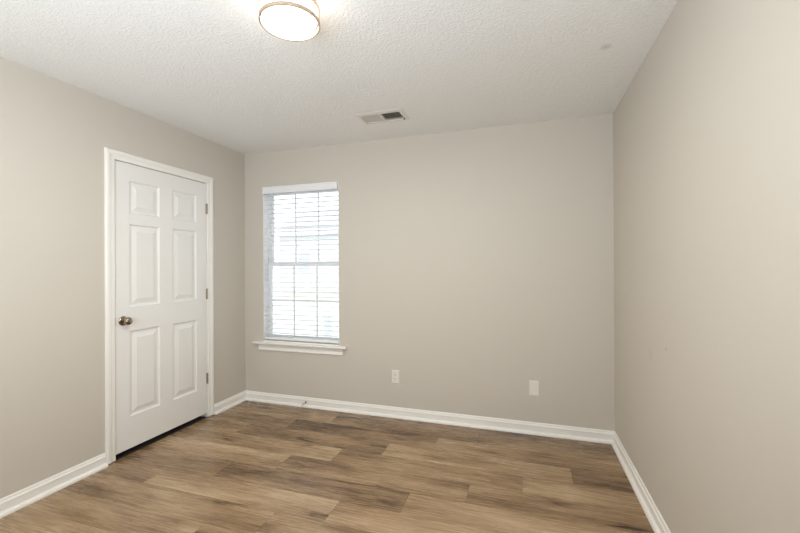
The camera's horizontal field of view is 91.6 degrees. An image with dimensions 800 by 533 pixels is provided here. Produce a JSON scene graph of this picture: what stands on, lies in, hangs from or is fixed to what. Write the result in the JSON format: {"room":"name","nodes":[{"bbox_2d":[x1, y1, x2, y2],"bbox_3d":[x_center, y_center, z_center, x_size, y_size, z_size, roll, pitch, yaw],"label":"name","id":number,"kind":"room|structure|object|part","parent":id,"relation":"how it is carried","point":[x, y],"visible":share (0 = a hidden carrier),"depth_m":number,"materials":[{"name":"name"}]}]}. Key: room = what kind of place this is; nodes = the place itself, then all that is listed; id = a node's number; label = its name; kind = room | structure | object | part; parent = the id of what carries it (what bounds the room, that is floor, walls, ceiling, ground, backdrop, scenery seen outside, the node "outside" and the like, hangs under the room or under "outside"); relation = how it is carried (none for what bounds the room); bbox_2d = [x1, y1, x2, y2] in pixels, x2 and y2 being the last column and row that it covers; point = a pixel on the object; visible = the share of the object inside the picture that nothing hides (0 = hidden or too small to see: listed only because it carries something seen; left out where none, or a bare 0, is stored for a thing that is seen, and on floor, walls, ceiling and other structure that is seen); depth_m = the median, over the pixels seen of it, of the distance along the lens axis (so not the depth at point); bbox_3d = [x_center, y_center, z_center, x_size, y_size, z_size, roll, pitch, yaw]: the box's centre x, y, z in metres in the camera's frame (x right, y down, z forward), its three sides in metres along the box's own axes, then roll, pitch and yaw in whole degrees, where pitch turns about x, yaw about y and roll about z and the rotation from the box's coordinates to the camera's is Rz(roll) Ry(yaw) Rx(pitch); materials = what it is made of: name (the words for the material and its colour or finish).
{"room":"empty bedroom","nodes":[
{"label":"empty bedroom","id":0,"kind":"room"},
{"bbox_2d":[0,57,245,498],"bbox_3d":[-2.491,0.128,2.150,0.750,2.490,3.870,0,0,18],"label":"wall","id":1,"kind":"structure","parent":0,"point":[55,133],"depth_m":2.36,"materials":[{"name":"beige paint"}]},
{"bbox_2d":[0,453,107,518],"bbox_3d":[-2.303,1.276,1.436,0.032,0.088,2.386,0,0,18],"label":"baseboard","id":2,"kind":"structure","parent":1,"relation":"attached to","point":[11,503],"depth_m":2.27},
{"bbox_2d":[104,147,213,463],"bbox_3d":[-1.808,0.262,3.024,0.017,2.106,0.936,0,0,18],"label":"door frame","id":3,"kind":"structure","parent":1,"relation":"attached to","point":[110,155],"depth_m":2.63,"materials":[{"name":"white wood"}]},
{"bbox_2d":[115,160,207,454],"bbox_3d":[-1.840,0.284,3.038,0.184,2.066,0.847,0,0,18],"label":"door","id":4,"kind":"structure","parent":1,"relation":"in","point":[161,290],"depth_m":2.97,"materials":[{"name":"white paint"}]},
{"bbox_3d":[-1.885,0.377,2.688,0.058,0.055,0.055,0,0,18],"label":"knob","id":5,"kind":"part","parent":4,"relation":"part of","materials":[{"name":"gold metal"}]},
{"bbox_2d":[214,390,245,414],"bbox_3d":[-1.589,1.278,3.668,0.032,0.088,0.426,0,0,18],"label":"baseboard","id":6,"kind":"structure","parent":1,"relation":"attached to","point":[230,402],"depth_m":3.65,"materials":[{"name":"white wood"}]},
{"bbox_3d":[-1.585,1.311,3.661,0.020,0.022,0.414,0,0,18],"label":"shoe moulding","id":7,"kind":"part","parent":6,"relation":"part of","materials":[{"name":"white wood"}]},
{"bbox_2d":[0,401,653,532],"bbox_3d":[-0.867,1.339,1.619,3.955,0.050,4.010,0,0,18],"label":"floor","id":8,"kind":"structure","parent":0,"point":[249,466],"depth_m":2.35,"materials":[{"name":"brown wood"}]},
{"bbox_2d":[0,0,677,153],"bbox_3d":[-0.553,-1.178,1.609,3.525,0.100,4.020,0,0,18],"label":"ceiling","id":9,"kind":"structure","parent":0,"point":[207,69],"depth_m":2.12,"materials":[{"name":"paint"}]},
{"bbox_2d":[258,0,319,41],"bbox_3d":[-0.467,-1.073,1.650,0.251,0.109,0.251,0,0,18],"label":"ceiling light","id":10,"kind":"object","parent":9,"relation":"attached to","point":[293,20],"visible":1,"depth_m":1.61,"materials":[{"name":"beige glass"}]},
{"bbox_2d":[355,108,409,124],"bbox_3d":[-0.130,-1.201,2.923,0.362,0.181,0.224,0,0,18],"label":"ceiling vent","id":11,"kind":"object","parent":9,"relation":"in","point":[390,115],"visible":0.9,"depth_m":2.93,"materials":[{"name":"white metal"}]},
{"bbox_2d":[245,113,614,430],"bbox_3d":[0.043,0.118,3.450,3.525,2.490,0.150,0,0,18],"label":"wall","id":12,"kind":"structure","parent":0,"point":[476,265],"depth_m":3.21,"materials":[{"name":"beige paint"}]},
{"bbox_2d":[252,339,347,355],"bbox_3d":[-0.949,0.767,3.703,1.002,0.096,0.120,0,0,18],"label":"window sill","id":13,"kind":"structure","parent":12,"relation":"attached to","point":[268,344],"depth_m":3.67,"materials":[{"name":"white wood"}]},
{"bbox_2d":[263,181,338,339],"bbox_3d":[-0.927,-0.033,3.761,0.819,1.494,0.148,0,0,18],"label":"window","id":14,"kind":"structure","parent":12,"relation":"in","point":[269,273],"depth_m":3.84,"materials":[{"name":"white plastic"}]},
{"bbox_3d":[-0.916,-0.028,3.795,0.808,1.483,0.073,0,0,18],"label":"frame","id":15,"kind":"part","parent":14,"relation":"part of","materials":[{"name":"white plastic"}]},
{"bbox_2d":[262,181,338,342],"bbox_3d":[-0.945,-0.034,3.705,0.805,1.484,0.081,0,0,18],"label":"window blind","id":16,"kind":"object","parent":14,"relation":"attached to","point":[323,185],"visible":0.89,"depth_m":3.69,"materials":[{"name":"white plastic"}]},
{"bbox_3d":[-1.236,-0.008,3.810,0.001,1.433,0.054,0,0,18],"label":"ladder cord","id":17,"kind":"part","parent":16,"relation":"part of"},
{"bbox_3d":[-0.937,0.698,3.713,0.792,0.021,0.051,0,0,18],"label":"rail","id":18,"kind":"part","parent":16,"relation":"part of","materials":[{"name":"white plastic"}]},
{"bbox_3d":[-0.646,-0.011,3.621,0.001,1.433,0.054,0,0,18],"label":"ladder cord","id":19,"kind":"part","parent":16,"relation":"part of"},
{"bbox_3d":[-0.920,0.328,3.777,0.789,0.748,0.028,0,0,18],"label":"sash","id":20,"kind":"part","parent":14,"relation":"part of","materials":[{"name":"white plastic"}]},
{"bbox_3d":[-0.913,-0.376,3.809,0.789,0.743,0.028,0,0,18],"label":"sash","id":21,"kind":"part","parent":14,"relation":"part of","materials":[{"name":"white plastic"}]},
{"bbox_2d":[392,370,398,383],"bbox_3d":[-0.040,0.962,3.392,0.070,0.114,0.009,0,0,18],"label":"wall outlet","id":22,"kind":"object","parent":12,"relation":"attached to","point":[395,373],"visible":1,"depth_m":3.39,"materials":[{"name":"white plastic"}]},
{"bbox_2d":[246,390,614,443],"bbox_3d":[0.021,1.270,3.360,3.285,0.088,0.032,0,0,18],"label":"baseboard","id":23,"kind":"structure","parent":12,"relation":"attached to","point":[489,423],"depth_m":3.25,"materials":[{"name":"white wood"}]},
{"bbox_2d":[529,380,538,395],"bbox_3d":[1.049,0.953,3.044,0.073,0.117,0.007,0,0,18],"label":"blank wall plate","id":24,"kind":"object","parent":12,"relation":"attached to","point":[533,385],"visible":1,"depth_m":3.04,"materials":[{"name":"white plastic"}]},
{"bbox_2d":[613,0,799,532],"bbox_3d":[1.052,0.108,1.016,0.120,2.490,3.870,0,0,18],"label":"wall","id":25,"kind":"structure","parent":0,"point":[706,130],"depth_m":1.36,"materials":[{"name":"beige paint"}]},
{"bbox_2d":[611,432,670,532],"bbox_3d":[1.003,1.260,1.094,0.032,0.088,3.750,0,0,18],"label":"baseboard","id":26,"kind":"structure","parent":25,"relation":"attached to","point":[650,509],"depth_m":2.19,"materials":[{"name":"white wood"}]},
{"label":"outside","id":27,"kind":"structure","parent":0,"visible":0},
{"bbox_2d":[274,301,338,336],"bbox_3d":[-6.043,1.863,12.757,46.000,0.200,13.830,0,0,18],"label":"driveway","id":28,"kind":"structure","parent":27,"point":[297,304],"depth_m":13.37,"materials":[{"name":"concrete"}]},
{"bbox_2d":[322,312,332,334],"bbox_3d":[-1.801,1.435,9.714,0.200,0.599,0.200,0,0,18],"label":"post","id":29,"kind":"object","parent":28,"relation":"on","point":[327,313],"visible":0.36,"depth_m":9.66,"materials":[{"name":"white"}]},
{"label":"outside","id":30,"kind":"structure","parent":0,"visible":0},
{"bbox_2d":[274,277,338,300],"bbox_3d":[-4.544,1.907,43.687,90.000,0.230,46.000,0,0,18],"label":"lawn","id":31,"kind":"structure","parent":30,"point":[312,295],"depth_m":23.57,"materials":[{"name":"white"}]},
{"bbox_2d":[275,208,338,291],"bbox_3d":[-1.189,-1.393,28.965,13.200,6.265,8.800,0,0,18],"label":"house","id":32,"kind":"structure","parent":31,"relation":"on","point":[285,275],"depth_m":26.43,"materials":[{"name":"white"}]}
]}

